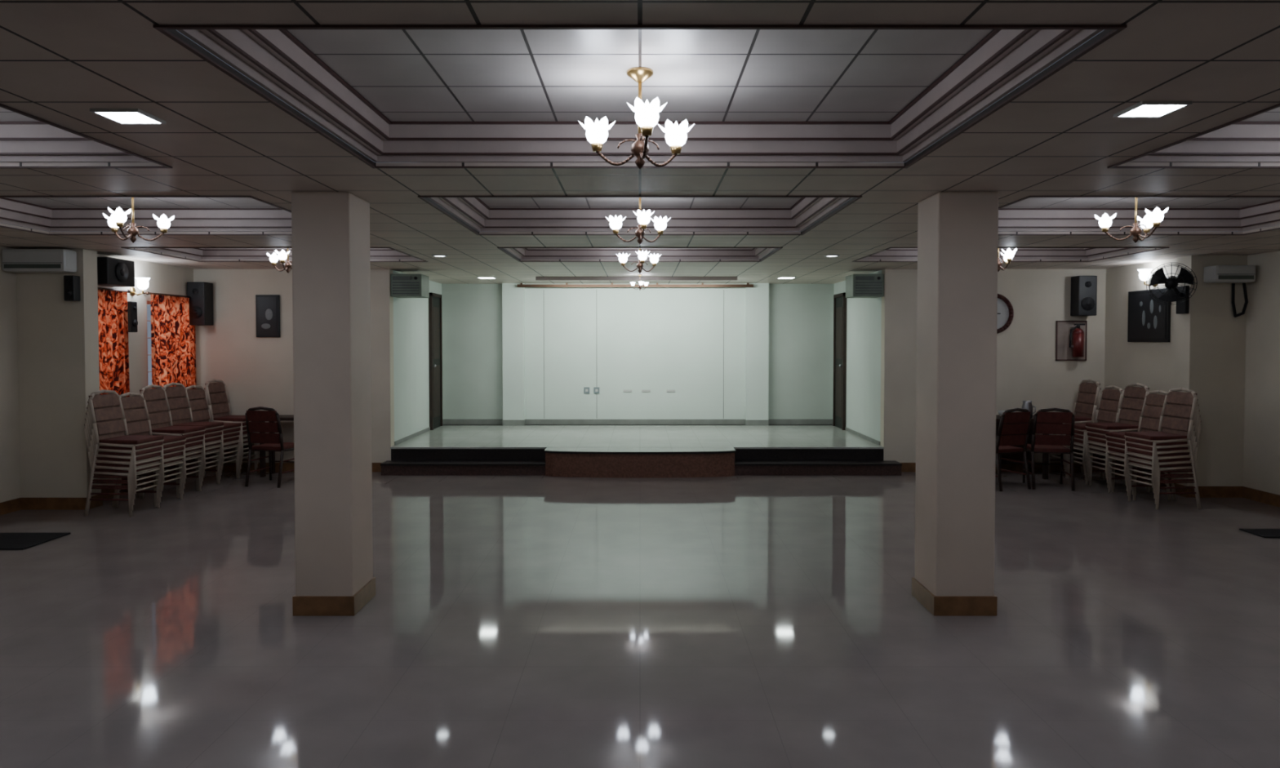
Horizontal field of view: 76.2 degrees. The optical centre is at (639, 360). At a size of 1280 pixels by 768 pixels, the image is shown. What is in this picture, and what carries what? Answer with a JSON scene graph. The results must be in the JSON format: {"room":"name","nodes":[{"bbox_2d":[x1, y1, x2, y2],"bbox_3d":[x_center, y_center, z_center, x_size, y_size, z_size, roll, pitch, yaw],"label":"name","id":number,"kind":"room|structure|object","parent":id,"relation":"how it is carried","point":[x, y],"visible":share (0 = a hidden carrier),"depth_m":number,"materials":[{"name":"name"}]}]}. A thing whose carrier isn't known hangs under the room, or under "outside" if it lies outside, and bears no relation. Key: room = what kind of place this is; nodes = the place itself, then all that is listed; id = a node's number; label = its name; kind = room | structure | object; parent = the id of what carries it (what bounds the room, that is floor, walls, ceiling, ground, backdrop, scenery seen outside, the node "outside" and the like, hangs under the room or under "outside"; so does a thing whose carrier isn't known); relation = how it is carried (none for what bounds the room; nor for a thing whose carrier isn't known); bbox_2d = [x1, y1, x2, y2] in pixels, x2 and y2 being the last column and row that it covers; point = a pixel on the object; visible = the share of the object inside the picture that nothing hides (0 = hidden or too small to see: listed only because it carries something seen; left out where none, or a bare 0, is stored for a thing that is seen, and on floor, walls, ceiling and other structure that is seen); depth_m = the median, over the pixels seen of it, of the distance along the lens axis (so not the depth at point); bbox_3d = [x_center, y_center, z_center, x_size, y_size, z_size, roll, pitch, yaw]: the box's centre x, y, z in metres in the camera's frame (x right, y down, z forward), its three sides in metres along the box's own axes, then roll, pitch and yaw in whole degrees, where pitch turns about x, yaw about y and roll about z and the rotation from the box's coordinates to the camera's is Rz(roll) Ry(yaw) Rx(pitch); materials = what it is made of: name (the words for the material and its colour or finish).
{"room":"event hall","nodes":[
{"label":"event hall","id":0,"kind":"room"},
{"bbox_2d":[0,246,20,502],"bbox_3d":[-6.275,0.333,2.575,0.150,2.600,11.130,0,2,0],"label":"wall","id":1,"kind":"structure","parent":0,"point":[10,479],"depth_m":8.02,"materials":[{"name":"beige paint"}]},
{"bbox_2d":[0,463,195,515],"bbox_3d":[-5.857,1.542,3.767,0.685,0.120,13.450,0,2,0],"label":"baseboard","id":2,"kind":"structure","parent":1,"relation":"attached to","point":[22,503],"depth_m":8.15,"materials":[{"name":"brown tile"}]},
{"bbox_2d":[97,253,193,485],"bbox_3d":[-5.775,0.154,9.402,0.150,2.600,2.110,0,2,0],"label":"wall","id":3,"kind":"structure","parent":0,"point":[164,278],"depth_m":9.37,"materials":[{"name":"beige paint"}]},
{"bbox_2d":[97,287,130,397],"bbox_3d":[-5.643,-0.172,8.684,0.114,1.210,0.670,0,2,0],"label":"window curtain","id":4,"kind":"object","parent":3,"relation":"attached to","point":[113,317],"visible":0.69,"depth_m":8.73,"materials":[{"name":"orange fabric"}]},
{"bbox_2d":[97,257,134,287],"bbox_3d":[-5.581,-0.936,8.628,0.238,0.280,0.460,0,2,0],"label":"wall speaker","id":5,"kind":"object","parent":3,"relation":"attached to","point":[111,272],"visible":0.87,"depth_m":8.54,"materials":[{"name":"black plastic"}]},
{"bbox_2d":[127,301,137,332],"bbox_3d":[-5.641,-0.487,9.045,0.118,0.340,0.110,0,2,0],"label":"wall speaker","id":6,"kind":"object","parent":3,"relation":"attached to","point":[131,306],"visible":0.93,"depth_m":9.01,"materials":[{"name":"black plastic"}]},
{"bbox_2d":[129,277,150,296],"bbox_3d":[-5.603,-0.830,9.161,0.214,0.200,0.146,0,2,0],"label":"wall sconce","id":7,"kind":"object","parent":3,"relation":"attached to","point":[142,283],"visible":0.97,"depth_m":9.13,"materials":[{"name":"white glass"}]},
{"bbox_2d":[146,301,151,389],"bbox_3d":[-5.780,-0.194,9.873,0.044,1.030,0.850,0,2,0],"label":"window","id":8,"kind":"structure","parent":3,"relation":"in","point":[148,302],"depth_m":9.60,"materials":[{"name":"white plastic"}]},
{"bbox_2d":[143,291,195,389],"bbox_3d":[-5.642,-0.203,9.868,0.116,1.210,1.080,0,2,0],"label":"window curtain","id":9,"kind":"object","parent":3,"relation":"attached to","point":[173,340],"visible":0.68,"depth_m":9.82,"materials":[{"name":"orange fabric"}]},
{"bbox_2d":[193,269,394,462],"bbox_3d":[-4.525,0.124,10.532,2.650,2.600,0.150,0,2,0],"label":"wall","id":10,"kind":"structure","parent":0,"point":[255,371],"depth_m":10.45,"materials":[{"name":"beige paint"}]},
{"bbox_2d":[186,282,213,325],"bbox_3d":[-5.560,-0.720,10.316,0.220,0.540,0.238,0,2,0],"label":"wall speaker","id":11,"kind":"object","parent":10,"relation":"attached to","point":[201,301],"visible":1,"depth_m":10.22,"materials":[{"name":"black plastic"}]},
{"bbox_2d":[255,294,279,337],"bbox_3d":[-4.750,-0.573,10.420,0.300,0.540,0.036,0,2,0],"label":"framed picture","id":12,"kind":"object","parent":10,"relation":"attached to","point":[267,306],"visible":1,"depth_m":10.40,"materials":[{"name":"black plastic"}]},
{"bbox_2d":[392,270,441,441],"bbox_3d":[-3.275,0.085,12.031,0.150,2.600,2.850,0,2,0],"label":"wall","id":13,"kind":"structure","parent":0,"point":[411,315],"depth_m":11.41,"materials":[{"name":"paint"}]},
{"bbox_2d":[390,274,429,297],"bbox_3d":[-2.999,-0.974,10.643,0.398,0.290,0.410,0,2,0],"label":"window air conditioner","id":14,"kind":"object","parent":13,"relation":"attached to","point":[402,286],"visible":1,"depth_m":10.46,"materials":[{"name":"black plastic"}]},
{"bbox_2d":[428,292,442,430],"bbox_3d":[-3.156,0.001,12.689,0.085,2.086,0.630,0,2,0],"label":"door","id":15,"kind":"structure","parent":13,"relation":"in","point":[435,317],"depth_m":12.62,"materials":[{"name":"brown wood"}]},
{"bbox_2d":[502,283,524,425],"bbox_3d":[-2.030,-0.105,13.133,0.348,2.277,0.138,0,2,0],"label":"wall","id":16,"kind":"structure","parent":0,"point":[513,296],"depth_m":13.07,"materials":[{"name":"paint"}]},
{"bbox_2d":[516,283,753,287],"bbox_3d":[-0.075,-1.205,12.978,3.750,0.070,0.050,0,2,0],"label":"track","id":17,"kind":"object","parent":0,"point":[702,285],"depth_m":12.95,"materials":[{"name":"grey metal"}]},
{"bbox_2d":[535,276,737,280],"bbox_3d":[-0.050,-1.183,11.748,2.900,0.050,0.050,0,2,0],"label":"batten","id":18,"kind":"object","parent":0,"point":[537,278],"depth_m":11.72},
{"bbox_2d":[441,284,834,419],"bbox_3d":[-0.035,-0.057,13.267,6.330,2.380,0.173,0,2,0],"label":"wall","id":19,"kind":"structure","parent":0,"point":[690,341],"depth_m":13.19,"materials":[{"name":"paint"}]},
{"bbox_2d":[583,386,599,393],"bbox_3d":[-0.784,0.472,13.186,0.237,0.092,0.017,0,2,0],"label":"wall switch plate","id":20,"kind":"object","parent":19,"relation":"attached to","point":[586,389],"visible":1,"depth_m":13.18,"materials":[{"name":"white plastic"}]},
{"bbox_2d":[623,389,675,391],"bbox_3d":[0.150,0.485,13.192,0.840,0.040,0.010,0,2,0],"label":"strip","id":21,"kind":"object","parent":19,"relation":"attached to","point":[624,390],"visible":1,"depth_m":13.19,"materials":[{"name":"white plastic"}]},
{"bbox_2d":[0,471,1279,767],"bbox_3d":[0.150,1.655,3.670,13.100,0.100,13.650,0,2,0],"label":"floor","id":22,"kind":"structure","parent":0,"point":[510,621],"depth_m":4.64,"materials":[{"name":"tile"}]},
{"bbox_2d":[0,533,70,550],"bbox_3d":[-5.540,1.515,6.867,1.120,0.012,0.550,0,2,0],"label":"floor mat","id":23,"kind":"object","parent":22,"relation":"on","point":[8,541],"visible":1,"depth_m":6.91,"materials":[{"name":"black rubber"}]},
{"bbox_2d":[16,248,101,497],"bbox_3d":[-5.940,0.184,8.243,0.820,2.600,0.210,0,2,0],"label":"pilaster","id":24,"kind":"object","parent":22,"relation":"on","point":[58,339],"visible":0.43,"depth_m":8.14,"materials":[{"name":"beige paint"}]},
{"bbox_2d":[1,248,76,272],"bbox_3d":[-5.885,-0.980,8.002,0.610,0.220,0.206,0,2,0],"label":"air conditioner","id":25,"kind":"object","parent":24,"relation":"attached to","point":[14,260],"visible":1,"depth_m":7.91,"materials":[{"name":"white plastic"}]},
{"bbox_2d":[63,275,80,301],"bbox_3d":[-5.610,-0.716,8.055,0.100,0.250,0.118,0,2,0],"label":"wall speaker","id":26,"kind":"object","parent":24,"relation":"attached to","point":[71,282],"visible":1,"depth_m":8.02,"materials":[{"name":"black plastic"}]},
{"bbox_2d":[84,389,164,516],"bbox_3d":[-5.082,0.888,8.046,0.554,1.210,0.444,0,2,4],"label":"chairs","id":27,"kind":"object","parent":22,"relation":"on","point":[113,452],"visible":1,"depth_m":7.86,"materials":[{"name":"red fabric"}]},
{"bbox_2d":[111,392,186,506],"bbox_3d":[-5.107,0.903,8.497,0.544,1.155,0.444,0,2,4],"label":"chairs","id":28,"kind":"object","parent":22,"relation":"on","point":[135,407],"visible":0.41,"depth_m":8.54,"materials":[{"name":"white metal"}]},
{"bbox_2d":[135,384,205,498],"bbox_3d":[-5.142,0.864,8.946,0.554,1.210,0.444,0,2,3],"label":"chairs","id":29,"kind":"object","parent":22,"relation":"on","point":[156,399],"visible":0.61,"depth_m":8.96,"materials":[{"name":"red fabric"}]},
{"bbox_2d":[163,382,224,490],"bbox_3d":[-5.162,0.853,9.386,0.554,1.210,0.444,0,2,4],"label":"chairs","id":30,"kind":"object","parent":22,"relation":"on","point":[177,396],"visible":0.4,"depth_m":9.42,"materials":[{"name":"red fabric"}]},
{"bbox_2d":[186,385,241,484],"bbox_3d":[-5.167,0.869,9.827,0.544,1.155,0.444,0,2,5],"label":"chairs","id":31,"kind":"object","parent":22,"relation":"on","point":[197,397],"visible":0.39,"depth_m":9.84,"materials":[{"name":"red fabric"}]},
{"bbox_2d":[203,378,259,478],"bbox_3d":[-5.122,0.831,10.225,0.554,1.210,0.444,0,2,3],"label":"chairs","id":32,"kind":"object","parent":22,"relation":"on","point":[219,408],"visible":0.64,"depth_m":10.11,"materials":[{"name":"red fabric"}]},
{"bbox_2d":[244,406,294,488],"bbox_3d":[-4.305,0.985,9.602,0.444,0.935,0.504,0,2,10],"label":"banquet chair","id":33,"kind":"object","parent":22,"relation":"on","point":[273,442],"visible":0.93,"depth_m":9.41,"materials":[{"name":"red fabric"}]},
{"bbox_2d":[259,414,293,477],"bbox_3d":[-4.385,1.062,10.231,0.670,0.740,0.360,0,2,0],"label":"wooden table","id":34,"kind":"object","parent":22,"relation":"on","point":[282,417],"visible":0.06,"depth_m":10.09,"materials":[{"name":"brown wood"}]},
{"bbox_2d":[291,191,375,616],"bbox_3d":[-1.948,0.264,5.194,0.379,2.600,0.414,0,2,0],"label":"column","id":35,"kind":"structure","parent":22,"relation":"on","point":[331,230],"depth_m":5.01,"materials":[{"name":"paint"}]},
{"bbox_2d":[380,460,545,475],"bbox_3d":[-2.211,1.355,10.323,2.058,0.150,0.268,0,2,0],"label":"step","id":36,"kind":"structure","parent":22,"relation":"on","point":[388,468],"depth_m":10.21,"materials":[{"name":"brown wood"}]},
{"bbox_2d":[390,424,884,477],"bbox_3d":[-0.035,1.235,11.625,6.326,0.322,3.218,0,2,0],"label":"stage platform","id":37,"kind":"object","parent":22,"relation":"on","point":[568,451],"visible":0.98,"depth_m":10.49,"materials":[{"name":"tile"}]},
{"bbox_2d":[734,460,902,475],"bbox_3d":[2.226,1.355,10.323,2.088,0.150,0.268,0,2,0],"label":"step","id":38,"kind":"structure","parent":22,"relation":"on","point":[742,468],"depth_m":10.21,"materials":[{"name":"brown wood"}]},
{"bbox_2d":[911,191,998,616],"bbox_3d":[2.002,0.264,5.194,0.389,2.600,0.414,0,2,0],"label":"column","id":39,"kind":"structure","parent":22,"relation":"on","point":[957,303],"depth_m":5.01,"materials":[{"name":"paint"}]},
{"bbox_2d":[995,408,1031,491],"bbox_3d":[4.159,0.990,9.404,0.444,0.935,0.504,-1,2,-20],"label":"banquet chair","id":40,"kind":"object","parent":22,"relation":"on","point":[1004,443],"visible":0.92,"depth_m":9.21,"materials":[{"name":"red fabric"}]},
{"bbox_2d":[995,414,1049,479],"bbox_3d":[4.550,1.065,10.146,0.900,0.740,0.530,0,2,0],"label":"wooden table","id":41,"kind":"object","parent":22,"relation":"on","point":[1015,456],"visible":0.15,"depth_m":10.33,"materials":[{"name":"brown wood"}]},
{"bbox_2d":[997,410,1015,416],"bbox_3d":[4.500,0.657,10.021,0.200,0.082,0.200,0,2,0],"label":"serving bowl","id":42,"kind":"object","parent":41,"relation":"on","point":[1000,412],"visible":0.22,"depth_m":10.00,"materials":[{"name":"white plastic"}]},
{"bbox_2d":[1021,400,1035,417],"bbox_3d":[4.809,0.596,10.113,0.152,0.200,0.130,1,2,36],"label":"jug","id":43,"kind":"object","parent":41,"relation":"on","point":[1027,405],"visible":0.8,"depth_m":10.07,"materials":[{"name":"silver metal"}]},
{"bbox_2d":[1022,408,1075,490],"bbox_3d":[4.714,0.989,9.423,0.444,0.935,0.504,0,2,12],"label":"banquet chair","id":44,"kind":"object","parent":22,"relation":"on","point":[1051,444],"visible":0.88,"depth_m":9.23,"materials":[{"name":"red fabric"}]},
{"bbox_2d":[1048,378,1103,478],"bbox_3d":[5.422,0.831,10.205,0.554,1.210,0.444,0,2,-2],"label":"chairs","id":45,"kind":"object","parent":22,"relation":"on","point":[1088,394],"visible":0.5,"depth_m":10.14,"materials":[{"name":"red fabric"}]},
{"bbox_2d":[1064,385,1125,484],"bbox_3d":[5.447,0.870,9.766,0.544,1.155,0.444,0,2,0],"label":"chairs","id":46,"kind":"object","parent":22,"relation":"on","point":[1110,399],"visible":0.5,"depth_m":9.72,"materials":[{"name":"red fabric"}]},
{"bbox_2d":[1084,382,1152,492],"bbox_3d":[5.462,0.855,9.306,0.554,1.210,0.444,0,2,-4],"label":"chairs","id":47,"kind":"object","parent":22,"relation":"on","point":[1132,399],"visible":0.58,"depth_m":9.31,"materials":[{"name":"red fabric"}]},
{"bbox_2d":[1105,390,1176,500],"bbox_3d":[5.427,0.894,8.847,0.544,1.155,0.444,0,2,-4],"label":"chairs","id":48,"kind":"object","parent":22,"relation":"on","point":[1149,419],"visible":0.39,"depth_m":8.91,"materials":[{"name":"red fabric"}]},
{"bbox_2d":[1124,387,1201,509],"bbox_3d":[5.362,0.879,8.376,0.554,1.210,0.444,0,2,-5],"label":"chairs","id":49,"kind":"object","parent":22,"relation":"on","point":[1173,448],"visible":1,"depth_m":8.20,"materials":[{"name":"white metal"}]},
{"bbox_2d":[1173,255,1247,486],"bbox_3d":[6.275,0.167,8.887,0.750,2.600,0.240,0,2,0],"label":"pilaster","id":50,"kind":"object","parent":22,"relation":"on","point":[1210,354],"visible":0.57,"depth_m":8.77,"materials":[{"name":"beige paint"}]},
{"bbox_2d":[1146,262,1197,314],"bbox_3d":[5.666,-0.773,8.706,0.464,0.530,0.434,0,2,0],"label":"wall fan","id":51,"kind":"object","parent":50,"relation":"attached to","point":[1180,295],"visible":1,"depth_m":8.67,"materials":[{"name":"black plastic"}]},
{"bbox_2d":[1203,265,1255,317],"bbox_3d":[6.237,-0.734,8.639,0.434,0.544,0.206,0,2,0],"label":"air conditioner","id":52,"kind":"object","parent":50,"relation":"attached to","point":[1233,274],"visible":1,"depth_m":8.54,"materials":[{"name":"white plastic"}]},
{"bbox_2d":[1239,528,1279,537],"bbox_3d":[5.825,1.508,7.142,0.950,0.012,0.300,0,2,0],"label":"floor mat","id":53,"kind":"object","parent":22,"relation":"on","point":[1264,533],"visible":1,"depth_m":7.14,"materials":[{"name":"black rubber"}]},
{"bbox_2d":[0,24,1279,262],"bbox_3d":[0.050,-1.160,5.857,10.224,0.228,7.054,0,2,0],"label":"molding","id":54,"kind":"structure","parent":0,"point":[268,55],"depth_m":4.18,"materials":[{"name":"grey paint"}]},
{"bbox_2d":[102,197,174,243],"bbox_3d":[-3.694,-1.054,5.888,0.492,0.400,0.450,0,2,0],"label":"chandelier","id":55,"kind":"object","parent":54,"relation":"hanging from","point":[117,220],"visible":0.97,"depth_m":5.92,"materials":[{"name":"white glass"}]},
{"bbox_2d":[266,248,292,272],"bbox_3d":[-3.734,-1.125,8.587,0.492,0.400,0.450,0,2,0],"label":"chandelier","id":56,"kind":"object","parent":54,"relation":"hanging from","point":[282,255],"visible":0.65,"depth_m":8.61,"materials":[{"name":"white glass"}]},
{"bbox_2d":[431,254,447,257],"bbox_3d":[-2.140,-1.123,8.724,0.170,0.012,0.170,0,2,0],"label":"recessed light","id":57,"kind":"object","parent":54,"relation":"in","point":[435,255],"visible":1,"depth_m":8.68,"materials":[{"name":"white"}]},
{"bbox_2d":[578,66,693,168],"bbox_3d":[-0.014,-0.987,3.319,0.492,0.400,0.450,0,2,0],"label":"chandelier","id":58,"kind":"object","parent":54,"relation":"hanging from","point":[646,115],"visible":1,"depth_m":3.36,"materials":[{"name":"white glass"}]},
{"bbox_2d":[605,197,670,244],"bbox_3d":[-0.014,-1.057,5.988,0.492,0.400,0.450,0,2,0],"label":"chandelier","id":59,"kind":"object","parent":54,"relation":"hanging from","point":[643,219],"visible":0.98,"depth_m":6.06,"materials":[{"name":"white glass"}]},
{"bbox_2d":[617,248,661,273],"bbox_3d":[-0.014,-1.127,8.637,0.492,0.400,0.450,0,2,0],"label":"chandelier","id":60,"kind":"object","parent":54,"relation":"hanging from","point":[654,259],"visible":0.96,"depth_m":8.71,"materials":[{"name":"white glass"}]},
{"bbox_2d":[630,274,648,289],"bbox_3d":[-0.007,-1.086,11.305,0.271,0.220,0.247,0,2,0],"label":"chandelier","id":61,"kind":"object","parent":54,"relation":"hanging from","point":[641,282],"visible":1,"depth_m":11.34,"materials":[{"name":"white glass"}]},
{"bbox_2d":[823,254,839,257],"bbox_3d":[2.050,-1.123,8.724,0.170,0.012,0.170,0,2,0],"label":"recessed light","id":62,"kind":"object","parent":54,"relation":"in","point":[824,255],"visible":1,"depth_m":8.68,"materials":[{"name":"white plastic"}]},
{"bbox_2d":[997,248,1017,271],"bbox_3d":[3.706,-1.121,8.437,0.492,0.400,0.450,0,2,0],"label":"chandelier","id":63,"kind":"object","parent":54,"relation":"hanging from","point":[1009,254],"visible":0.6,"depth_m":8.34,"materials":[{"name":"white glass"}]},
{"bbox_2d":[1094,197,1168,243],"bbox_3d":[3.586,-1.054,5.888,0.492,0.400,0.450,0,2,0],"label":"chandelier","id":64,"kind":"object","parent":54,"relation":"hanging from","point":[1154,219],"visible":0.97,"depth_m":5.92,"materials":[{"name":"white glass"}]},
{"bbox_2d":[0,0,1279,284],"bbox_3d":[0.150,-1.044,5.124,13.000,0.020,16.600,0,2,0],"label":"ceiling","id":65,"kind":"structure","parent":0,"point":[60,60],"depth_m":3.86,"materials":[{"name":"paint"}]},
{"bbox_2d":[89,108,166,124],"bbox_3d":[-2.050,-0.980,3.275,0.189,0.012,0.189,0,2,0],"label":"panel light","id":66,"kind":"object","parent":65,"relation":"in","point":[120,116],"depth_m":3.26,"materials":[{"name":"white plastic"}]},
{"bbox_2d":[476,276,496,279],"bbox_3d":[-2.220,-1.204,11.823,0.244,0.012,0.244,0,2,0],"label":"panel light","id":67,"kind":"object","parent":65,"relation":"in","point":[481,277],"depth_m":11.82,"materials":[{"name":"white plastic"}]},
{"bbox_2d":[776,276,796,279],"bbox_3d":[2.120,-1.204,11.823,0.244,0.012,0.244,0,2,0],"label":"panel light","id":68,"kind":"object","parent":65,"relation":"in","point":[780,277],"depth_m":11.82,"materials":[{"name":"white plastic"}]},
{"bbox_2d":[1113,101,1192,117],"bbox_3d":[1.990,-0.977,3.176,0.189,0.012,0.189,0,2,0],"label":"panel light","id":69,"kind":"object","parent":65,"relation":"in","point":[1143,108],"depth_m":3.16,"materials":[{"name":"white plastic"}]},
{"bbox_2d":[0,29,1279,208],"bbox_3d":[0.050,-1.264,5.854,10.200,0.020,7.030,0,2,0],"label":"ceiling recess","id":70,"kind":"structure","parent":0,"point":[407,75],"depth_m":3.44,"materials":[{"name":"grey paint"}]},
{"bbox_2d":[744,283,768,425],"bbox_3d":[1.880,-0.105,13.133,0.368,2.277,0.138,0,2,0],"label":"wall","id":71,"kind":"structure","parent":0,"point":[757,297],"depth_m":13.07,"materials":[{"name":"paint"}]},
{"bbox_2d":[394,419,879,445],"bbox_3d":[-0.035,1.022,11.931,6.330,0.087,2.600,0,2,0],"label":"baseboard","id":72,"kind":"structure","parent":71,"relation":"attached to","point":[444,421],"depth_m":13.20,"materials":[{"name":"grey wood"}]},
{"bbox_2d":[834,270,881,441],"bbox_3d":[3.205,0.085,12.031,0.150,2.600,2.850,0,2,0],"label":"wall","id":73,"kind":"structure","parent":0,"point":[864,315],"depth_m":11.40,"materials":[{"name":"paint"}]},
{"bbox_2d":[832,292,846,430],"bbox_3d":[3.087,0.001,12.689,0.085,2.086,0.630,0,2,0],"label":"door","id":74,"kind":"structure","parent":73,"relation":"in","point":[839,397],"depth_m":12.64,"materials":[{"name":"brown wood"}]},
{"bbox_2d":[845,274,884,297],"bbox_3d":[2.929,-0.974,10.643,0.398,0.290,0.410,0,2,0],"label":"window air conditioner","id":75,"kind":"object","parent":73,"relation":"attached to","point":[857,286],"visible":1,"depth_m":10.46,"materials":[{"name":"black plastic"}]},
{"bbox_2d":[880,269,1106,462],"bbox_3d":[4.540,0.124,10.532,2.820,2.600,0.150,0,2,0],"label":"wall","id":76,"kind":"structure","parent":0,"point":[1028,369],"depth_m":10.45,"materials":[{"name":"beige paint"}]},
{"bbox_2d":[205,462,1099,471],"bbox_3d":[0.125,1.366,10.482,11.620,0.120,0.015,0,2,0],"label":"baseboard","id":77,"kind":"structure","parent":76,"relation":"attached to","point":[906,467],"depth_m":10.47,"materials":[{"name":"brown tile"}]},
{"bbox_2d":[996,293,1013,333],"bbox_3d":[4.500,-0.603,10.409,0.526,0.526,0.058,0,2,0],"label":"wall clock","id":78,"kind":"object","parent":76,"relation":"attached to","point":[1005,308],"visible":0.4,"depth_m":10.42,"materials":[{"name":"white plastic"}]},
{"bbox_2d":[1055,320,1087,360],"bbox_3d":[5.515,-0.257,10.369,0.390,0.510,0.155,0,2,0],"label":"fire extinguisher","id":79,"kind":"object","parent":76,"relation":"attached to","point":[1070,335],"visible":1,"depth_m":10.43,"materials":[{"name":"red metal"}]},
{"bbox_2d":[1070,275,1097,315],"bbox_3d":[5.615,-0.821,10.323,0.230,0.500,0.218,0,2,0],"label":"wall speaker","id":80,"kind":"object","parent":76,"relation":"attached to","point":[1083,301],"visible":1,"depth_m":10.23,"materials":[{"name":"black plastic"}]},
{"bbox_2d":[1103,258,1176,478],"bbox_3d":[6.025,0.143,9.807,0.150,2.600,1.600,0,2,0],"label":"wall","id":81,"kind":"structure","parent":0,"point":[1150,364],"depth_m":9.88,"materials":[{"name":"beige paint"}]},
{"bbox_2d":[1137,268,1157,286],"bbox_3d":[5.854,-0.957,9.428,0.216,0.200,0.146,0,2,0],"label":"wall sconce","id":82,"kind":"object","parent":81,"relation":"attached to","point":[1144,273],"visible":0.62,"depth_m":9.39,"materials":[{"name":"white glass"}]},
{"bbox_2d":[1127,288,1170,342],"bbox_3d":[5.932,-0.525,9.530,0.035,0.610,0.760,0,2,0],"label":"framed picture","id":83,"kind":"object","parent":81,"relation":"attached to","point":[1148,319],"visible":0.98,"depth_m":9.50,"materials":[{"name":"black paper"}]},
{"bbox_2d":[1243,250,1279,495],"bbox_3d":[6.575,0.325,2.889,0.150,2.600,11.760,0,2,0],"label":"wall","id":84,"kind":"structure","parent":0,"point":[1261,457],"depth_m":8.51,"materials":[{"name":"beige paint"}]},
{"bbox_2d":[1103,462,1279,506],"bbox_3d":[6.192,1.542,3.767,0.615,0.120,13.450,0,2,0],"label":"baseboard","id":85,"kind":"structure","parent":84,"relation":"attached to","point":[1268,498],"depth_m":8.79,"materials":[{"name":"brown tile"}]}
]}

